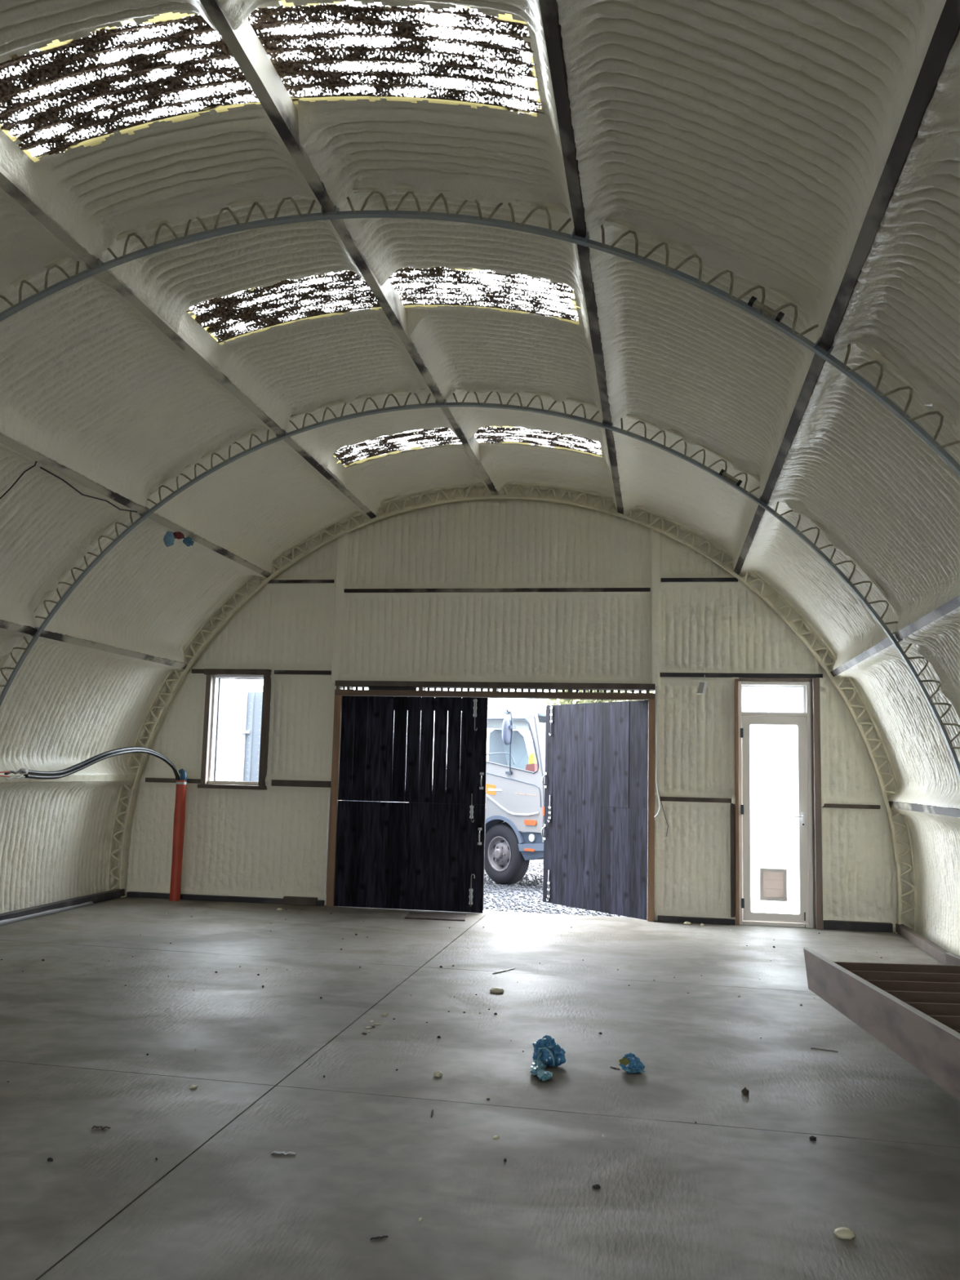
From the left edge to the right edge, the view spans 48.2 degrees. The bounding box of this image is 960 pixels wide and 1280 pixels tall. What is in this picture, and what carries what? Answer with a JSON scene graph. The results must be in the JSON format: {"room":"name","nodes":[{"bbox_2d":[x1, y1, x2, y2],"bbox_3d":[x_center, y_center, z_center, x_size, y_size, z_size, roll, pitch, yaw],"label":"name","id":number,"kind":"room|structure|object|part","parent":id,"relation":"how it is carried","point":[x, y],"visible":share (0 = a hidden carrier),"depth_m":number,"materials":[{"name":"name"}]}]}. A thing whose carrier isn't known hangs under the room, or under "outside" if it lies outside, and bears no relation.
{"room":"empty warehouse","nodes":[
{"label":"empty warehouse","id":0,"kind":"room"},
{"bbox_2d":[0,888,124,920],"bbox_3d":[-4.768,2.338,7.964,0.075,0.090,8.620,0,-7,9],"label":"baseboard","id":1,"kind":"structure","parent":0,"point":[117,893],"depth_m":11.01,"materials":[{"name":"black wood"}]},
{"bbox_2d":[0,627,191,913],"bbox_3d":[-5.328,0.501,3.300,0.845,2.700,18.854,0,-7,9],"label":"wall","id":2,"kind":"structure","parent":0,"point":[66,705],"depth_m":10.94,"materials":[{"name":"plastic"}]},
{"bbox_2d":[126,891,324,906],"bbox_3d":[-2.858,2.898,12.040,2.310,0.055,0.120,0,-7,9],"label":"baseboard","id":3,"kind":"structure","parent":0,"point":[130,894],"depth_m":12.01,"materials":[{"name":"black wood"}]},
{"bbox_2d":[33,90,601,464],"bbox_3d":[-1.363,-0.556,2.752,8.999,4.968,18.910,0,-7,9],"label":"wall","id":4,"kind":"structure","parent":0,"point":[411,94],"depth_m":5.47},
{"bbox_2d":[0,774,135,782],"bbox_3d":[-5.537,0.428,3.275,0.178,0.102,18.680,0,-7,9],"label":"ceiling beam","id":5,"kind":"structure","parent":4,"relation":"attached to","point":[71,777],"depth_m":11.15,"materials":[{"name":"metal"}]},
{"bbox_2d":[267,579,333,583],"bbox_3d":[-2.059,-0.670,12.371,0.790,0.035,0.080,0,-7,9],"label":"rail","id":6,"kind":"object","parent":4,"relation":"attached to","point":[272,581],"visible":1,"depth_m":12.33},
{"bbox_2d":[274,670,331,675],"bbox_3d":[-2.015,0.372,12.233,0.670,0.045,0.080,0,-7,9],"label":"rail","id":7,"kind":"object","parent":4,"relation":"attached to","point":[276,672],"visible":1,"depth_m":12.19,"materials":[{"name":"brown wood"}]},
{"bbox_2d":[343,587,650,592],"bbox_3d":[0.158,-0.551,11.988,3.450,0.040,0.080,0,-7,9],"label":"rail","id":8,"kind":"object","parent":4,"relation":"attached to","point":[533,589],"visible":1,"depth_m":11.95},
{"bbox_2d":[659,796,731,803],"bbox_3d":[2.276,1.690,11.356,0.745,0.045,0.080,0,-7,9],"label":"rail","id":9,"kind":"object","parent":4,"relation":"attached to","point":[663,798],"visible":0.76,"depth_m":11.32,"materials":[{"name":"brown wood"}]},
{"bbox_2d":[657,915,735,924],"bbox_3d":[2.252,2.919,11.190,0.790,0.055,0.120,0,-7,9],"label":"baseboard","id":10,"kind":"structure","parent":4,"relation":"attached to","point":[660,918],"depth_m":11.13,"materials":[{"name":"black wood"}]},
{"bbox_2d":[660,577,737,582],"bbox_3d":[2.375,-0.648,11.633,0.820,0.040,0.080,0,-7,9],"label":"rail","id":11,"kind":"object","parent":4,"relation":"attached to","point":[662,580],"visible":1,"depth_m":11.60,"materials":[{"name":"black metal"}]},
{"bbox_2d":[659,672,822,678],"bbox_3d":[2.772,0.379,11.438,1.685,0.044,0.080,0,-7,9],"label":"rail","id":12,"kind":"object","parent":4,"relation":"attached to","point":[661,674],"visible":1,"depth_m":11.40,"materials":[{"name":"brown wood"}]},
{"bbox_2d":[696,674,707,694],"bbox_3d":[2.354,0.471,11.403,0.116,0.220,0.094,2,-7,-4],"label":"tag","id":13,"kind":"object","parent":12,"relation":"hanging from","point":[702,685],"visible":1,"depth_m":11.36,"materials":[{"name":"white"}]},
{"bbox_2d":[822,803,879,808],"bbox_3d":[3.827,1.718,11.095,0.580,0.040,0.080,0,-7,9],"label":"rail","id":14,"kind":"object","parent":4,"relation":"attached to","point":[825,805],"visible":0.8,"depth_m":11.06,"materials":[{"name":"brown wood"}]},
{"bbox_2d":[822,920,893,932],"bbox_3d":[3.840,2.910,10.928,0.670,0.085,0.120,0,-7,9],"label":"baseboard","id":15,"kind":"structure","parent":4,"relation":"attached to","point":[828,924],"depth_m":10.87,"materials":[{"name":"black wood"}]},
{"bbox_2d":[895,923,949,964],"bbox_3d":[3.734,2.532,7.857,0.075,0.090,6.020,0,-7,9],"label":"baseboard","id":16,"kind":"structure","parent":4,"relation":"attached to","point":[935,951],"depth_m":9.74,"materials":[{"name":"brown wood"}]},
{"bbox_2d":[888,800,959,817],"bbox_3d":[2.760,0.525,1.887,0.177,0.100,18.680,0,-7,9],"label":"ceiling beam","id":17,"kind":"structure","parent":4,"relation":"attached to","point":[955,812],"depth_m":9.45,"materials":[{"name":"silver metal"}]},
{"bbox_2d":[215,779,627,917],"bbox_3d":[8.078,9.242,59.739,120.000,0.295,98.130,0,-7,9],"label":"ground","id":18,"kind":"structure","parent":0,"point":[534,861],"depth_m":14.09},
{"bbox_2d":[231,707,238,781],"bbox_3d":[-3.380,2.123,14.645,0.041,2.405,0.041,-3,-8,32],"label":"downpipe","id":19,"kind":"object","parent":18,"relation":"on","point":[236,708],"visible":0.35,"depth_m":14.71,"materials":[{"name":"silver metal"}]},
{"bbox_2d":[237,688,421,802],"bbox_3d":[-2.116,2.145,15.628,2.030,2.660,2.560,0,-7,9],"label":"shed","id":20,"kind":"object","parent":18,"relation":"on","point":[252,700],"visible":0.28,"depth_m":14.64,"materials":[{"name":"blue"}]},
{"bbox_2d":[460,708,546,884],"bbox_3d":[-0.313,2.470,17.452,2.190,2.548,5.703,7,-9,-41],"label":"truck","id":21,"kind":"object","parent":18,"relation":"on","point":[515,789],"visible":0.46,"depth_m":15.44,"materials":[{"name":"grey paint"}]},
{"bbox_3d":[0.272,1.747,15.841,0.024,0.179,0.711,8,-9,-42],"label":"grab rail","id":22,"kind":"part","parent":21,"relation":"part of","materials":[{"name":"blue"}]},
{"bbox_3d":[0.476,1.815,16.577,0.500,0.860,0.500,8,-9,-42],"label":"cab seat","id":23,"kind":"part","parent":21,"relation":"part of","materials":[{"name":"grey"}]},
{"bbox_2d":[502,708,515,773],"bbox_3d":[0.424,1.451,15.396,0.217,0.940,0.451,0,-7,9],"label":"mirror","id":24,"kind":"object","parent":21,"relation":"attached to","point":[509,714],"depth_m":15.28,"materials":[{"name":"white mirror"}]},
{"bbox_3d":[0.346,2.328,15.519,0.029,0.391,1.408,8,-9,-42],"label":"moulding","id":25,"kind":"part","parent":21,"relation":"part of","materials":[{"name":"grey metal"}]},
{"bbox_3d":[0.319,2.267,15.601,0.050,1.000,1.850,8,-9,-42],"label":"door panel","id":26,"kind":"part","parent":21,"relation":"part of","materials":[{"name":"grey paint"}]},
{"bbox_2d":[528,833,535,841],"bbox_3d":[0.732,2.776,15.065,0.030,0.109,0.109,8,-9,-42],"label":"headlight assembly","id":27,"kind":"object","parent":21,"relation":"attached to","point":[531,836],"depth_m":15.05,"materials":[{"name":"white glass"}]},
{"bbox_2d":[483,862,629,917],"bbox_3d":[0.327,3.521,15.486,5.664,0.048,7.580,0,-7,9],"label":"gravel","id":28,"kind":"object","parent":18,"relation":"on","point":[505,903],"visible":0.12,"depth_m":13.67,"materials":[{"name":"gravel"}]},
{"bbox_2d":[545,689,643,708],"bbox_3d":[3.013,2.789,28.722,2.932,4.794,2.582,-3,-8,33],"label":"leafy tree","id":29,"kind":"object","parent":18,"relation":"on","point":[562,701],"visible":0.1,"depth_m":28.38,"materials":[{"name":"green plant"}]},
{"bbox_2d":[608,690,654,700],"bbox_3d":[5.477,2.703,30.444,3.811,5.498,2.912,0,-7,9],"label":"leafy tree","id":30,"kind":"object","parent":18,"relation":"on","point":[651,691],"visible":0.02,"depth_m":30.23,"materials":[{"name":"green plant"}]},
{"bbox_2d":[0,0,959,671],"bbox_3d":[-1.321,-1.863,2.932,7.268,2.174,18.856,0,-7,9],"label":"ceiling","id":31,"kind":"structure","parent":0,"point":[757,137],"depth_m":6.48,"materials":[{"name":"plastic"}]},
{"bbox_2d":[0,0,545,162],"bbox_3d":[-1.045,-2.584,4.976,2.863,0.280,0.869,0,-7,9],"label":"window","id":32,"kind":"structure","parent":31,"relation":"attached to","point":[38,74],"depth_m":4.98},
{"bbox_2d":[186,266,580,345],"bbox_3d":[-0.653,-2.288,7.337,2.863,0.280,0.792,0,-7,9],"label":"window","id":33,"kind":"structure","parent":31,"relation":"attached to","point":[228,308],"depth_m":7.38,"materials":[{"name":"white plastic"}]},
{"bbox_2d":[333,426,603,468],"bbox_3d":[-0.128,-1.891,10.502,2.863,0.280,0.737,0,-7,9],"label":"window","id":34,"kind":"structure","parent":31,"relation":"attached to","point":[388,447],"depth_m":10.54,"materials":[{"name":"white plastic"}]},
{"bbox_2d":[733,0,959,574],"bbox_3d":[1.293,-1.921,2.437,0.154,0.171,18.680,0,-7,9],"label":"ceiling beam","id":35,"kind":"structure","parent":31,"relation":"attached to","point":[945,34],"depth_m":4.11,"materials":[{"name":"grey metal"}]},
{"bbox_2d":[0,894,959,1279],"bbox_3d":[-1.419,1.899,2.479,9.000,0.200,18.860,0,-7,9],"label":"floor","id":36,"kind":"structure","parent":0,"point":[743,1191],"depth_m":4.89,"materials":[{"name":"concrete"}]},
{"bbox_2d":[0,901,93,925],"bbox_3d":[-4.360,2.634,10.147,0.057,0.050,2.700,0,-7,9],"label":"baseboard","id":37,"kind":"structure","parent":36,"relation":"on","point":[5,922],"depth_m":10.53,"materials":[{"name":"grey"}]},
{"bbox_2d":[47,1157,53,1161],"bbox_3d":[-1.640,1.982,4.097,0.021,0.014,0.010,4,-7,-20],"label":"floor speck","id":38,"kind":"structure","parent":36,"relation":"on","point":[50,1159],"depth_m":4.09,"materials":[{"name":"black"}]},
{"bbox_2d":[91,1125,111,1129],"bbox_3d":[-1.577,2.029,4.469,0.076,0.016,0.025,0,-7,9],"label":"stick","id":39,"kind":"object","parent":36,"relation":"on","point":[102,1127],"visible":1,"depth_m":4.46,"materials":[{"name":"brown"}]},
{"bbox_2d":[169,768,186,901],"bbox_3d":[-3.385,2.179,12.053,0.124,1.459,0.128,0,-7,9],"label":"pipe","id":40,"kind":"object","parent":36,"relation":"on","point":[180,792],"visible":1,"depth_m":12.01,"materials":[{"name":"red metal"}]},
{"bbox_2d":[18,746,179,780],"bbox_3d":[-3.874,1.262,11.044,0.189,0.361,2.440,-1,-7,19],"label":"hose","id":41,"kind":"object","parent":40,"relation":"attached to","point":[71,770],"visible":1,"depth_m":10.94,"materials":[{"name":"black"}]},
{"bbox_2d":[4,775,25,779],"bbox_3d":[-4.218,1.248,9.735,0.014,0.039,0.303,0,-7,9],"label":"lead","id":42,"kind":"object","parent":41,"relation":"hanging from","point":[21,775],"visible":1,"depth_m":9.72,"materials":[{"name":"white"}]},
{"bbox_2d":[4,769,26,774],"bbox_3d":[-4.217,1.201,9.742,0.022,0.047,0.302,0,-7,9],"label":"lead","id":43,"kind":"object","parent":41,"relation":"attached to","point":[20,771],"visible":1,"depth_m":9.72,"materials":[{"name":"black"}]},
{"bbox_2d":[271,1151,295,1155],"bbox_3d":[-0.775,2.021,4.233,0.096,0.012,0.022,1,-7,3],"label":"scrap","id":44,"kind":"object","parent":36,"relation":"on","point":[285,1153],"visible":1,"depth_m":4.23,"materials":[{"name":"grey"}]},
{"bbox_2d":[283,896,317,906],"bbox_3d":[-1.983,2.880,11.846,0.380,0.085,0.060,0,-7,9],"label":"wood offcut","id":45,"kind":"object","parent":36,"relation":"on","point":[295,900],"visible":1,"depth_m":11.82,"materials":[{"name":"brown wood"}]},
{"bbox_2d":[370,1235,387,1239],"bbox_3d":[-0.328,1.944,3.493,0.058,0.008,0.008,4,-7,-21],"label":"twig","id":46,"kind":"object","parent":36,"relation":"on","point":[378,1237],"visible":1,"depth_m":3.49,"materials":[{"name":"black"}]},
{"bbox_2d":[404,911,466,921],"bbox_3d":[-0.447,2.867,11.133,0.643,0.014,0.453,1,-7,7],"label":"door mat","id":47,"kind":"object","parent":36,"relation":"on","point":[411,915],"visible":1,"depth_m":11.07,"materials":[{"name":"rubber"}]},
{"bbox_2d":[434,1070,442,1076],"bbox_3d":[-0.207,2.164,5.359,0.039,0.027,0.033,-2,-8,25],"label":"lump","id":48,"kind":"object","parent":36,"relation":"on","point":[438,1073],"visible":1,"depth_m":5.35,"materials":[{"name":"beige"}]},
{"bbox_2d":[0,185,959,476],"bbox_3d":[-0.874,-0.168,5.706,8.729,4.737,0.120,0,-7,9],"label":"arch","id":49,"kind":"object","parent":36,"relation":"on","point":[881,361],"visible":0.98,"depth_m":5.76,"materials":[{"name":"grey metal"}]},
{"bbox_2d":[747,296,784,322],"bbox_3d":[1.464,-1.693,5.494,0.183,0.144,0.050,0,-7,9],"label":"coupler","id":50,"kind":"object","parent":49,"relation":"attached to","point":[753,301],"visible":1,"depth_m":5.48,"materials":[{"name":"black metal"}]},
{"bbox_2d":[0,387,959,778],"bbox_3d":[-0.366,0.216,8.767,8.729,4.737,0.120,0,-7,9],"label":"arch","id":51,"kind":"object","parent":36,"relation":"on","point":[445,404],"visible":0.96,"depth_m":8.91,"materials":[{"name":"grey metal"}]},
{"bbox_2d":[719,469,742,486],"bbox_3d":[1.996,-1.293,8.549,0.182,0.145,0.050,0,-7,9],"label":"coupler","id":52,"kind":"object","parent":51,"relation":"attached to","point":[722,472],"visible":1,"depth_m":8.54,"materials":[{"name":"black"}]},
{"bbox_2d":[489,986,503,993],"bbox_3d":[0.116,2.420,7.422,0.100,0.032,0.097,1,-7,4],"label":"lump","id":53,"kind":"object","parent":36,"relation":"on","point":[495,990],"visible":1,"depth_m":7.39,"materials":[{"name":"beige stone"}]},
{"bbox_2d":[492,968,515,973],"bbox_3d":[0.181,2.528,8.202,0.024,0.010,0.289,-4,-8,35],"label":"strip","id":54,"kind":"object","parent":36,"relation":"on","point":[510,968],"visible":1,"depth_m":8.18,"materials":[{"name":"white"}]},
{"bbox_2d":[107,482,916,933],"bbox_3d":[0.129,0.591,11.750,8.729,4.737,0.120,0,-7,9],"label":"arch","id":55,"kind":"object","parent":36,"relation":"on","point":[121,885],"visible":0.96,"depth_m":11.93,"materials":[{"name":"metal"}]},
{"bbox_2d":[0,619,187,668],"bbox_3d":[-4.959,-0.874,3.343,0.176,0.144,18.680,0,-7,9],"label":"ceiling beam","id":56,"kind":"structure","parent":55,"relation":"attached to","point":[3,624],"depth_m":10.25,"materials":[{"name":"grey metal"}]},
{"bbox_2d":[0,431,271,577],"bbox_3d":[-3.975,-1.938,3.313,0.154,0.171,18.680,0,-7,9],"label":"ceiling beam","id":57,"kind":"structure","parent":55,"relation":"attached to","point":[18,446],"depth_m":8.83,"materials":[{"name":"grey metal"}]},
{"bbox_2d":[0,461,36,499],"bbox_3d":[-3.379,-1.086,7.736,0.434,0.385,0.024,-1,-7,19],"label":"wire","id":58,"kind":"object","parent":57,"relation":"hanging from","point":[24,472],"visible":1,"depth_m":7.73,"materials":[{"name":"black"}]},
{"bbox_2d":[40,466,137,512],"bbox_3d":[-3.084,-1.157,8.507,0.040,0.072,1.431,0,-7,10],"label":"cable","id":59,"kind":"object","parent":57,"relation":"attached to","point":[42,468],"visible":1,"depth_m":8.40,"materials":[{"name":"black plastic"}]},
{"bbox_2d":[163,531,194,546],"bbox_3d":[-2.760,-0.905,9.851,0.098,0.166,0.432,-1,-7,19],"label":"rag","id":60,"kind":"object","parent":57,"relation":"hanging from","point":[169,539],"visible":1,"depth_m":9.77,"materials":[{"name":"blue fabric"}]},
{"bbox_2d":[0,165,376,518],"bbox_3d":[-2.737,-2.609,3.192,0.117,0.179,18.680,0,-7,9],"label":"ceiling beam","id":61,"kind":"structure","parent":55,"relation":"attached to","point":[8,184],"depth_m":6.91,"materials":[{"name":"grey metal"}]},
{"bbox_2d":[200,0,497,494],"bbox_3d":[-1.330,-2.847,2.989,0.065,0.167,18.680,0,-7,9],"label":"ceiling beam","id":62,"kind":"structure","parent":55,"relation":"attached to","point":[243,43],"depth_m":5.36,"materials":[{"name":"grey metal"}]},
{"bbox_2d":[538,0,623,514],"bbox_3d":[0.068,-2.607,2.727,0.116,0.179,18.680,0,-7,9],"label":"ceiling beam","id":63,"kind":"structure","parent":55,"relation":"attached to","point":[548,8],"depth_m":5.26,"materials":[{"name":"grey metal"}]},
{"bbox_2d":[830,595,959,676],"bbox_3d":[2.245,-0.822,2.141,0.176,0.144,18.680,0,-7,9],"label":"ceiling beam","id":64,"kind":"structure","parent":55,"relation":"attached to","point":[954,603],"depth_m":7.89,"materials":[{"name":"grey metal"}]},
{"bbox_2d":[528,1035,565,1080],"bbox_3d":[0.340,2.144,5.492,0.183,0.168,0.402,0,-7,9],"label":"crumpled plastic bag","id":65,"kind":"object","parent":36,"relation":"on","point":[546,1052],"visible":1,"depth_m":5.57,"materials":[{"name":"blue plastic"}]},
{"bbox_2d":[592,1184,600,1188],"bbox_3d":[0.430,2.017,3.964,0.031,0.013,0.023,2,-7,-4],"label":"chip","id":66,"kind":"object","parent":36,"relation":"on","point":[595,1186],"visible":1,"depth_m":3.96,"materials":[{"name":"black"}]},
{"bbox_2d":[618,1052,644,1072],"bbox_3d":[0.783,2.182,5.529,0.136,0.104,0.098,0,-7,9],"label":"glove","id":67,"kind":"object","parent":36,"relation":"on","point":[630,1063],"visible":1,"depth_m":5.50,"materials":[{"name":"blue fabric"}]},
{"bbox_2d":[741,1087,749,1094],"bbox_3d":[1.280,2.175,5.179,0.038,0.034,0.028,1,-7,4],"label":"chip","id":68,"kind":"object","parent":36,"relation":"on","point":[744,1091],"visible":1,"depth_m":5.17,"materials":[{"name":"brown"}]},
{"bbox_2d":[808,1135,816,1140],"bbox_3d":[1.410,2.111,4.549,0.032,0.015,0.022,4,-7,-19],"label":"chip","id":69,"kind":"object","parent":36,"relation":"on","point":[811,1138],"visible":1,"depth_m":4.54,"materials":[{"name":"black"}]},
{"bbox_2d":[810,1047,838,1052],"bbox_3d":[1.942,2.311,6.053,0.149,0.007,0.008,-2,-8,29],"label":"twig","id":70,"kind":"object","parent":36,"relation":"on","point":[811,1047],"visible":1,"depth_m":6.05,"materials":[{"name":"brown"}]},
{"bbox_2d":[834,1226,855,1239],"bbox_3d":[1.221,1.986,3.596,0.074,0.025,0.058,2,-7,-8],"label":"lump","id":71,"kind":"object","parent":36,"relation":"on","point":[842,1233],"visible":1,"depth_m":3.58,"materials":[{"name":"beige stone"}]},
{"bbox_2d":[114,486,912,931],"bbox_3d":[0.150,0.580,11.891,8.915,4.844,0.220,0,-7,9],"label":"wall","id":72,"kind":"structure","parent":0,"point":[270,842],"depth_m":11.99,"materials":[{"name":"plastic"}]},
{"bbox_2d":[145,668,271,790],"bbox_3d":[-3.111,1.019,12.364,1.450,1.360,0.230,0,-7,9],"label":"window","id":73,"kind":"structure","parent":72,"relation":"in","point":[214,676],"depth_m":12.27,"materials":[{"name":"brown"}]},
{"bbox_3d":[-3.515,1.614,12.326,0.670,0.050,0.080,0,-7,9],"label":"timber rail","id":74,"kind":"part","parent":73,"relation":"part of","materials":[{"name":"wood"}]},
{"bbox_3d":[-3.253,0.364,12.439,0.160,0.050,0.080,0,-7,9],"label":"timber rail","id":75,"kind":"part","parent":73,"relation":"part of","materials":[{"name":"brown wood"}]},
{"bbox_3d":[-2.804,1.670,12.211,0.790,0.045,0.190,0,-7,9],"label":"sill","id":76,"kind":"part","parent":73,"relation":"part of","materials":[{"name":"brown wood"}]},
{"bbox_3d":[-2.768,1.036,12.351,0.630,1.250,0.140,0,-7,9],"label":"frame","id":77,"kind":"part","parent":73,"relation":"part of","materials":[{"name":"white"}]},
{"bbox_2d":[271,779,331,787],"bbox_3d":[-2.006,1.615,12.075,0.690,0.070,0.080,0,-7,9],"label":"rail","id":78,"kind":"object","parent":72,"relation":"attached to","point":[273,782],"visible":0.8,"depth_m":12.03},
{"bbox_2d":[323,791,330,893],"bbox_3d":[-1.697,2.236,11.857,0.045,1.120,0.045,0,-7,9],"label":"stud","id":79,"kind":"object","parent":72,"relation":"attached to","point":[325,852],"visible":1,"depth_m":11.85,"materials":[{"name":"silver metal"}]},
{"bbox_2d":[333,695,488,912],"bbox_3d":[-0.759,1.778,11.786,1.655,2.312,0.112,0,-7,9],"label":"door","id":80,"kind":"structure","parent":72,"relation":"in","point":[424,851],"depth_m":11.78,"materials":[{"name":"black wood"}]},
{"bbox_3d":[-0.080,2.691,11.541,0.046,0.349,0.012,0,-7,14],"label":"bolt rod","id":81,"kind":"part","parent":80,"relation":"part of","materials":[{"name":"grey metal"}]},
{"bbox_3d":[-0.077,1.823,11.649,0.038,0.311,0.012,0,-7,14],"label":"bolt rod","id":82,"kind":"part","parent":80,"relation":"part of","materials":[{"name":"grey metal"}]},
{"bbox_3d":[-0.043,0.820,11.770,0.038,0.351,0.012,0,-7,14],"label":"bolt rod","id":83,"kind":"part","parent":80,"relation":"part of","materials":[{"name":"grey metal"}]},
{"bbox_3d":[-0.006,2.121,11.587,0.044,0.185,0.052,0,-7,9],"label":"pull handle","id":84,"kind":"part","parent":80,"relation":"part of","materials":[{"name":"grey metal"}]},
{"bbox_3d":[0.014,1.530,11.658,0.044,0.185,0.052,0,-7,9],"label":"pull handle","id":85,"kind":"part","parent":80,"relation":"part of","materials":[{"name":"grey metal"}]},
{"bbox_2d":[325,680,655,921],"bbox_3d":[0.115,1.663,11.753,3.550,2.580,0.260,0,-7,9],"label":"trim","id":86,"kind":"structure","parent":72,"relation":"attached to","point":[375,688],"depth_m":11.77,"materials":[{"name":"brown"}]},
{"bbox_3d":[-1.606,1.781,11.988,0.078,2.320,0.190,0,-7,9],"label":"door post","id":87,"kind":"part","parent":86,"relation":"part of","materials":[{"name":"brown wood"}]},
{"bbox_3d":[1.823,1.795,11.418,0.070,2.320,0.190,0,-7,9],"label":"door post","id":88,"kind":"part","parent":86,"relation":"part of","materials":[{"name":"brown wood"}]},
{"bbox_2d":[541,700,648,919],"bbox_3d":[1.274,1.864,12.089,0.112,2.312,1.722,6,-9,-36],"label":"door","id":89,"kind":"structure","parent":72,"relation":"in","point":[596,775],"depth_m":12.03,"materials":[{"name":"black"}]},
{"bbox_3d":[0.747,2.275,12.704,0.052,0.185,0.044,6,-9,-36],"label":"pull handle","id":90,"kind":"part","parent":89,"relation":"part of","materials":[{"name":"silver metal"}]},
{"bbox_3d":[0.761,1.669,12.777,0.052,0.185,0.044,6,-9,-36],"label":"pull handle","id":91,"kind":"part","parent":89,"relation":"part of","materials":[{"name":"silver metal"}]},
{"bbox_3d":[0.793,2.877,12.567,0.014,0.361,0.038,6,-9,-36],"label":"bolt rod","id":92,"kind":"part","parent":89,"relation":"part of","materials":[{"name":"silver metal"}]},
{"bbox_3d":[0.815,1.994,12.675,0.014,0.321,0.038,6,-9,-36],"label":"bolt rod","id":93,"kind":"part","parent":89,"relation":"part of","materials":[{"name":"silver metal"}]},
{"bbox_3d":[0.840,0.967,12.799,0.014,0.351,0.038,6,-9,-36],"label":"bolt rod","id":94,"kind":"part","parent":89,"relation":"part of","materials":[{"name":"silver metal"}]},
{"bbox_2d":[653,691,661,817],"bbox_3d":[1.883,1.210,11.364,0.074,1.331,0.057,0,-7,9],"label":"cable","id":95,"kind":"object","parent":72,"relation":"hanging from","point":[660,808],"visible":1,"depth_m":11.37,"materials":[{"name":"white plastic"}]},
{"bbox_2d":[657,787,668,835],"bbox_3d":[1.920,1.810,11.274,0.118,0.501,0.023,-3,-8,30],"label":"wire","id":96,"kind":"object","parent":95,"relation":"hanging from","point":[658,788],"visible":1,"depth_m":11.26,"materials":[{"name":"black"}]},
{"bbox_2d":[729,803,735,917],"bbox_3d":[2.642,2.297,11.221,0.045,1.175,0.075,0,-7,9],"label":"stud","id":97,"kind":"object","parent":72,"relation":"attached to","point":[732,806],"visible":1,"depth_m":11.18,"materials":[{"name":"brown wood"}]},
{"bbox_2d":[734,677,822,929],"bbox_3d":[3.108,1.679,11.224,0.862,2.565,0.200,0,-7,9],"label":"door","id":98,"kind":"structure","parent":72,"relation":"in","point":[779,882],"depth_m":11.21,"materials":[{"name":"white glass"}]},
{"bbox_3d":[3.105,0.631,11.390,0.630,0.275,0.006,0,-7,9],"label":"transom pane","id":99,"kind":"part","parent":98,"relation":"part of","materials":[{"name":"clear glass"}]},
{"bbox_3d":[3.075,1.859,11.220,0.513,1.965,0.006,0,-7,9],"label":"pane","id":100,"kind":"part","parent":98,"relation":"part of","materials":[{"name":"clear glass"}]},
{"bbox_3d":[3.301,1.858,11.108,0.141,0.150,0.048,3,-7,-12],"label":"lever handle","id":101,"kind":"part","parent":98,"relation":"part of","materials":[{"name":"white metal"}]},
{"bbox_2d":[835,606,959,955],"bbox_3d":[2.566,0.543,1.985,0.842,2.680,18.854,0,-7,9],"label":"wall","id":102,"kind":"structure","parent":0,"point":[925,769],"depth_m":9.63,"materials":[{"name":"plastic"}]},
{"bbox_3d":[2.245,1.891,3.481,1.000,0.235,0.110,0,-7,9],"label":"bearer","id":103,"kind":"object","parent":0,"visible":0},
{"bbox_2d":[803,947,959,1100],"bbox_3d":[2.381,1.796,4.916,0.895,0.264,3.400,1,-7,2],"label":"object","id":104,"kind":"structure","parent":103,"relation":"on","point":[913,1010],"depth_m":5.33,"materials":[{"name":"brown wood"}]}
]}

